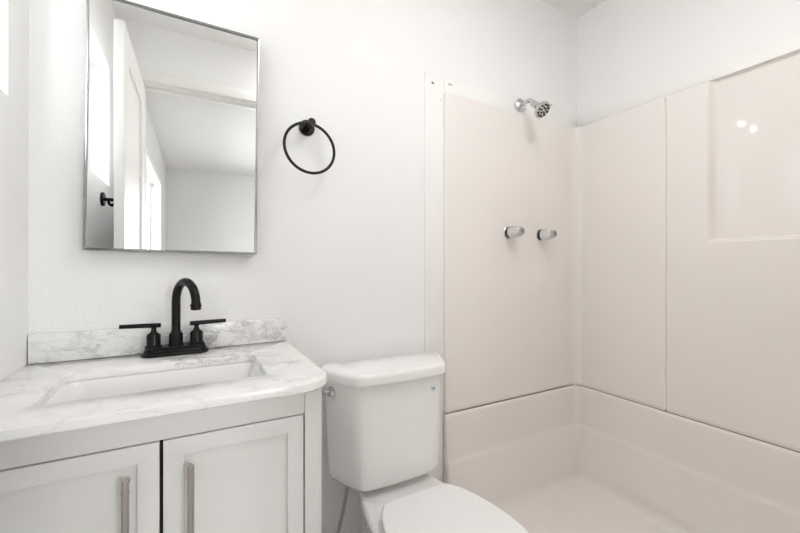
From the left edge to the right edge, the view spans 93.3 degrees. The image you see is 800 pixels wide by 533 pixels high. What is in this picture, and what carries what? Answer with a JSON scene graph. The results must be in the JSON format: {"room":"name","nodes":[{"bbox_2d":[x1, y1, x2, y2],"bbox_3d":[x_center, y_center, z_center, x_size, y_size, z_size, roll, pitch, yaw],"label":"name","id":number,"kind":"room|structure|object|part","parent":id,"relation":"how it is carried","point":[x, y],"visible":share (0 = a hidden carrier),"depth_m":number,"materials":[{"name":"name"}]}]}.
{"room":"bathroom","nodes":[
{"label":"bathroom","id":0,"kind":"room"},
{"bbox_2d":[0,0,28,380],"bbox_3d":[0.138,-0.155,-1.147,0.140,2.510,4.738,0,0,-29],"label":"wall","id":1,"kind":"structure","parent":0,"point":[14,14],"depth_m":0.88,"materials":[{"name":"white paint"}]},
{"bbox_2d":[29,0,576,532],"bbox_3d":[-0.042,-0.155,1.516,2.418,2.510,0.100,0,0,-29],"label":"wall","id":2,"kind":"structure","parent":0,"point":[339,257],"depth_m":1.32,"materials":[{"name":"white paint"}]},
{"bbox_2d":[28,318,285,363],"bbox_3d":[-0.659,0.209,1.108,0.636,0.074,0.017,0,0,-29],"label":"backsplash","id":3,"kind":"structure","parent":2,"relation":"attached to","point":[86,344],"depth_m":1.04,"materials":[{"name":"white stone"}]},
{"bbox_2d":[82,0,259,254],"bbox_3d":[-0.643,-0.382,1.103,0.428,0.682,0.036,1,0,-28],"label":"wall mirror","id":4,"kind":"object","parent":2,"relation":"attached to","point":[172,100],"visible":1,"depth_m":1.08,"materials":[{"name":"silver metal"}]},
{"bbox_2d":[283,118,335,174],"bbox_3d":[-0.309,-0.404,1.268,0.178,0.202,0.076,0,0,-29],"label":"towel ring","id":5,"kind":"object","parent":2,"relation":"attached to","point":[306,127],"visible":1,"depth_m":1.25,"materials":[{"name":"black metal"}]},
{"bbox_3d":[-0.304,-0.477,1.270,0.026,0.026,0.062,0,0,-29],"label":"post","id":6,"kind":"part","parent":5,"relation":"part of","materials":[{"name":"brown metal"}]},
{"bbox_2d":[424,72,451,410],"bbox_3d":[0.160,-0.095,1.566,0.137,1.390,0.008,0,0,-29],"label":"trim","id":7,"kind":"structure","parent":2,"relation":"attached to","point":[433,84],"depth_m":1.56,"materials":[{"name":"white paint"}]},
{"bbox_2d":[444,78,576,126],"bbox_3d":[0.562,-0.753,1.790,0.857,0.073,0.004,0,0,-29],"label":"trim","id":8,"kind":"structure","parent":2,"relation":"attached to","point":[458,89],"depth_m":1.72,"materials":[{"name":"white paint"}]},
{"bbox_2d":[516,98,551,117],"bbox_3d":[0.607,-0.728,1.714,0.084,0.131,0.162,0,0,-29],"label":"showerhead","id":9,"kind":"object","parent":2,"relation":"attached to","point":[542,108],"visible":1,"depth_m":1.68,"materials":[{"name":"silver metal"}]},
{"bbox_3d":[0.590,-0.753,1.745,0.025,0.045,0.093,0,0,-22],"label":"arm","id":10,"kind":"part","parent":9,"relation":"part of","materials":[{"name":"silver metal"}]},
{"bbox_2d":[539,0,605,18],"bbox_3d":[0.291,-1.360,0.945,2.148,0.100,1.223,0,0,-29],"label":"ceiling","id":11,"kind":"structure","parent":0,"point":[576,9],"depth_m":1.90,"materials":[{"name":"white paint"}]},
{"bbox_2d":[577,0,799,126],"bbox_3d":[1.297,-0.155,1.448,0.100,2.510,1.313,0,0,-29],"label":"wall","id":12,"kind":"structure","parent":0,"point":[626,48],"depth_m":1.65,"materials":[{"name":"white paint"}]},
{"bbox_2d":[579,31,799,126],"bbox_3d":[1.233,-0.753,1.457,0.004,0.073,1.211,0,0,-29],"label":"trim","id":13,"kind":"structure","parent":12,"relation":"attached to","point":[789,43],"depth_m":1.49,"materials":[{"name":"white paint"}]},
{"bbox_3d":[1.103,1.150,-0.558,2.418,0.100,4.838,0,0,-29],"label":"floor","id":14,"kind":"structure","parent":0,"visible":0},
{"bbox_2d":[0,387,321,532],"bbox_3d":[-0.546,0.683,0.891,0.618,0.833,0.503,0,0,-29],"label":"vanity cabinet","id":15,"kind":"object","parent":14,"relation":"on","point":[255,466],"visible":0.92,"depth_m":0.71,"materials":[{"name":"white paint"}]},
{"bbox_3d":[-0.567,0.651,0.648,0.202,0.591,0.006,0,0,-29],"label":"door panel","id":16,"kind":"part","parent":15,"relation":"part of","materials":[{"name":"white paint"}]},
{"bbox_3d":[-0.565,0.651,0.645,0.262,0.651,0.016,0,0,-29],"label":"door","id":17,"kind":"part","parent":15,"relation":"part of","materials":[{"name":"white paint"}]},
{"bbox_3d":[-0.480,0.464,0.663,0.014,0.190,0.038,0,0,-29],"label":"handle","id":18,"kind":"part","parent":15,"relation":"part of","materials":[{"name":"silver metal"}]},
{"bbox_3d":[-0.448,0.295,0.712,0.534,0.056,0.020,0,0,-29],"label":"rail","id":19,"kind":"part","parent":15,"relation":"part of","materials":[{"name":"white paint"}]},
{"bbox_2d":[0,318,326,442],"bbox_3d":[-0.542,0.219,0.893,0.638,0.095,0.507,0,0,-29],"label":"countertop","id":20,"kind":"structure","parent":15,"relation":"on","point":[55,359],"depth_m":0.88,"materials":[{"name":"white stone"}]},
{"bbox_2d":[43,361,261,404],"bbox_3d":[-0.535,0.333,0.869,0.460,0.130,0.292,0,0,-29],"label":"sink basin","id":21,"kind":"object","parent":20,"relation":"in","point":[124,384],"visible":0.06,"depth_m":0.95,"materials":[{"name":"white ceramic"}]},
{"bbox_2d":[119,278,225,357],"bbox_3d":[-0.634,0.139,1.068,0.227,0.216,0.143,0,0,2],"label":"faucet","id":22,"kind":"object","parent":20,"relation":"on","point":[176,346],"visible":1,"depth_m":1.05,"materials":[{"name":"black metal"}]},
{"bbox_3d":[-0.705,0.162,1.027,0.095,0.013,0.014,0,0,-25],"label":"lever","id":23,"kind":"part","parent":22,"relation":"part of","materials":[{"name":"black metal"}]},
{"bbox_3d":[-0.679,0.194,1.042,0.041,0.056,0.041,0,0,-29],"label":"handle","id":24,"kind":"part","parent":22,"relation":"part of","materials":[{"name":"black metal"}]},
{"bbox_3d":[-0.591,0.126,1.040,0.137,0.191,0.039,0,0,33],"label":"spout","id":25,"kind":"part","parent":22,"relation":"part of","materials":[{"name":"black metal"}]},
{"bbox_3d":[-0.588,0.194,1.092,0.041,0.056,0.041,0,0,-29],"label":"handle","id":26,"kind":"part","parent":22,"relation":"part of","materials":[{"name":"black metal"}]},
{"bbox_3d":[-0.562,0.162,1.106,0.095,0.013,0.014,0,0,-33],"label":"lever","id":27,"kind":"part","parent":22,"relation":"part of","materials":[{"name":"black metal"}]},
{"bbox_3d":[-0.394,0.464,0.710,0.014,0.190,0.038,0,0,-29],"label":"handle","id":28,"kind":"part","parent":15,"relation":"part of","materials":[{"name":"silver metal"}]},
{"bbox_3d":[-0.331,0.651,0.775,0.262,0.651,0.016,0,0,-29],"label":"door","id":29,"kind":"part","parent":15,"relation":"part of","materials":[{"name":"white paint"}]},
{"bbox_3d":[-0.332,0.651,0.778,0.202,0.591,0.006,0,0,-29],"label":"door panel","id":30,"kind":"part","parent":15,"relation":"part of","materials":[{"name":"white paint"}]},
{"bbox_2d":[321,351,528,532],"bbox_3d":[0.089,0.717,1.082,0.491,0.766,0.743,0,0,-29],"label":"toilet","id":31,"kind":"object","parent":14,"relation":"on","point":[383,412],"visible":0.96,"depth_m":1.21,"materials":[{"name":"white ceramic"}]},
{"bbox_3d":[-0.255,0.409,1.242,0.079,0.026,0.024,0,0,33],"label":"lever arm","id":32,"kind":"part","parent":31,"relation":"part of","materials":[{"name":"silver metal"}]},
{"bbox_3d":[-0.225,0.410,1.234,0.036,0.036,0.024,0,0,30],"label":"flush lever","id":33,"kind":"part","parent":31,"relation":"part of","materials":[{"name":"silver metal"}]},
{"bbox_2d":[336,486,348,532],"bbox_3d":[-0.220,0.864,1.298,0.059,0.294,0.124,0,0,-43],"label":"supply hose","id":34,"kind":"object","parent":31,"relation":"attached to","point":[346,488],"visible":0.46,"depth_m":1.27,"materials":[{"name":"grey metal"}]},
{"bbox_3d":[-0.033,0.542,1.322,0.444,0.348,0.189,0,0,-29],"label":"tank","id":35,"kind":"part","parent":31,"relation":"part of","materials":[{"name":"white ceramic"}]},
{"bbox_3d":[-0.030,0.353,1.317,0.472,0.036,0.216,0,0,-29],"label":"tank lid","id":36,"kind":"part","parent":31,"relation":"part of","materials":[{"name":"white ceramic"}]},
{"bbox_3d":[0.100,0.919,1.083,0.350,0.362,0.700,0,0,-29],"label":"bowl","id":37,"kind":"part","parent":31,"relation":"part of","materials":[{"name":"white ceramic"}]},
{"bbox_3d":[0.162,0.708,0.969,0.356,0.016,0.475,0,0,-29],"label":"seat lid","id":38,"kind":"part","parent":31,"relation":"part of","materials":[{"name":"white plastic"}]},
{"bbox_2d":[444,49,799,532],"bbox_3d":[0.853,0.189,1.254,0.862,1.822,1.217,0,0,-29],"label":"shower stall","id":39,"kind":"object","parent":14,"relation":"on","point":[635,367],"visible":0.98,"depth_m":1.61,"materials":[{"name":"beige plastic"}]},
{"bbox_2d":[504,226,524,238],"bbox_3d":[0.519,-0.156,1.699,0.059,0.059,0.086,0,0,-29],"label":"shower valve","id":40,"kind":"object","parent":39,"relation":"attached to","point":[510,232],"visible":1,"depth_m":1.69,"materials":[{"name":"silver metal"}]},
{"bbox_2d":[536,229,556,240],"bbox_3d":[0.703,-0.153,1.800,0.059,0.059,0.086,0,0,-29],"label":"shower valve","id":41,"kind":"object","parent":39,"relation":"attached to","point":[541,234],"visible":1,"depth_m":1.79,"materials":[{"name":"silver metal"}]},
{"bbox_2d":[509,484,668,532],"bbox_3d":[0.824,1.067,1.239,0.696,0.026,1.017,0,0,-29],"label":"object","id":42,"kind":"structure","parent":39,"relation":"on","point":[561,508],"depth_m":1.61,"materials":[{"name":"beige plastic"}]}
]}

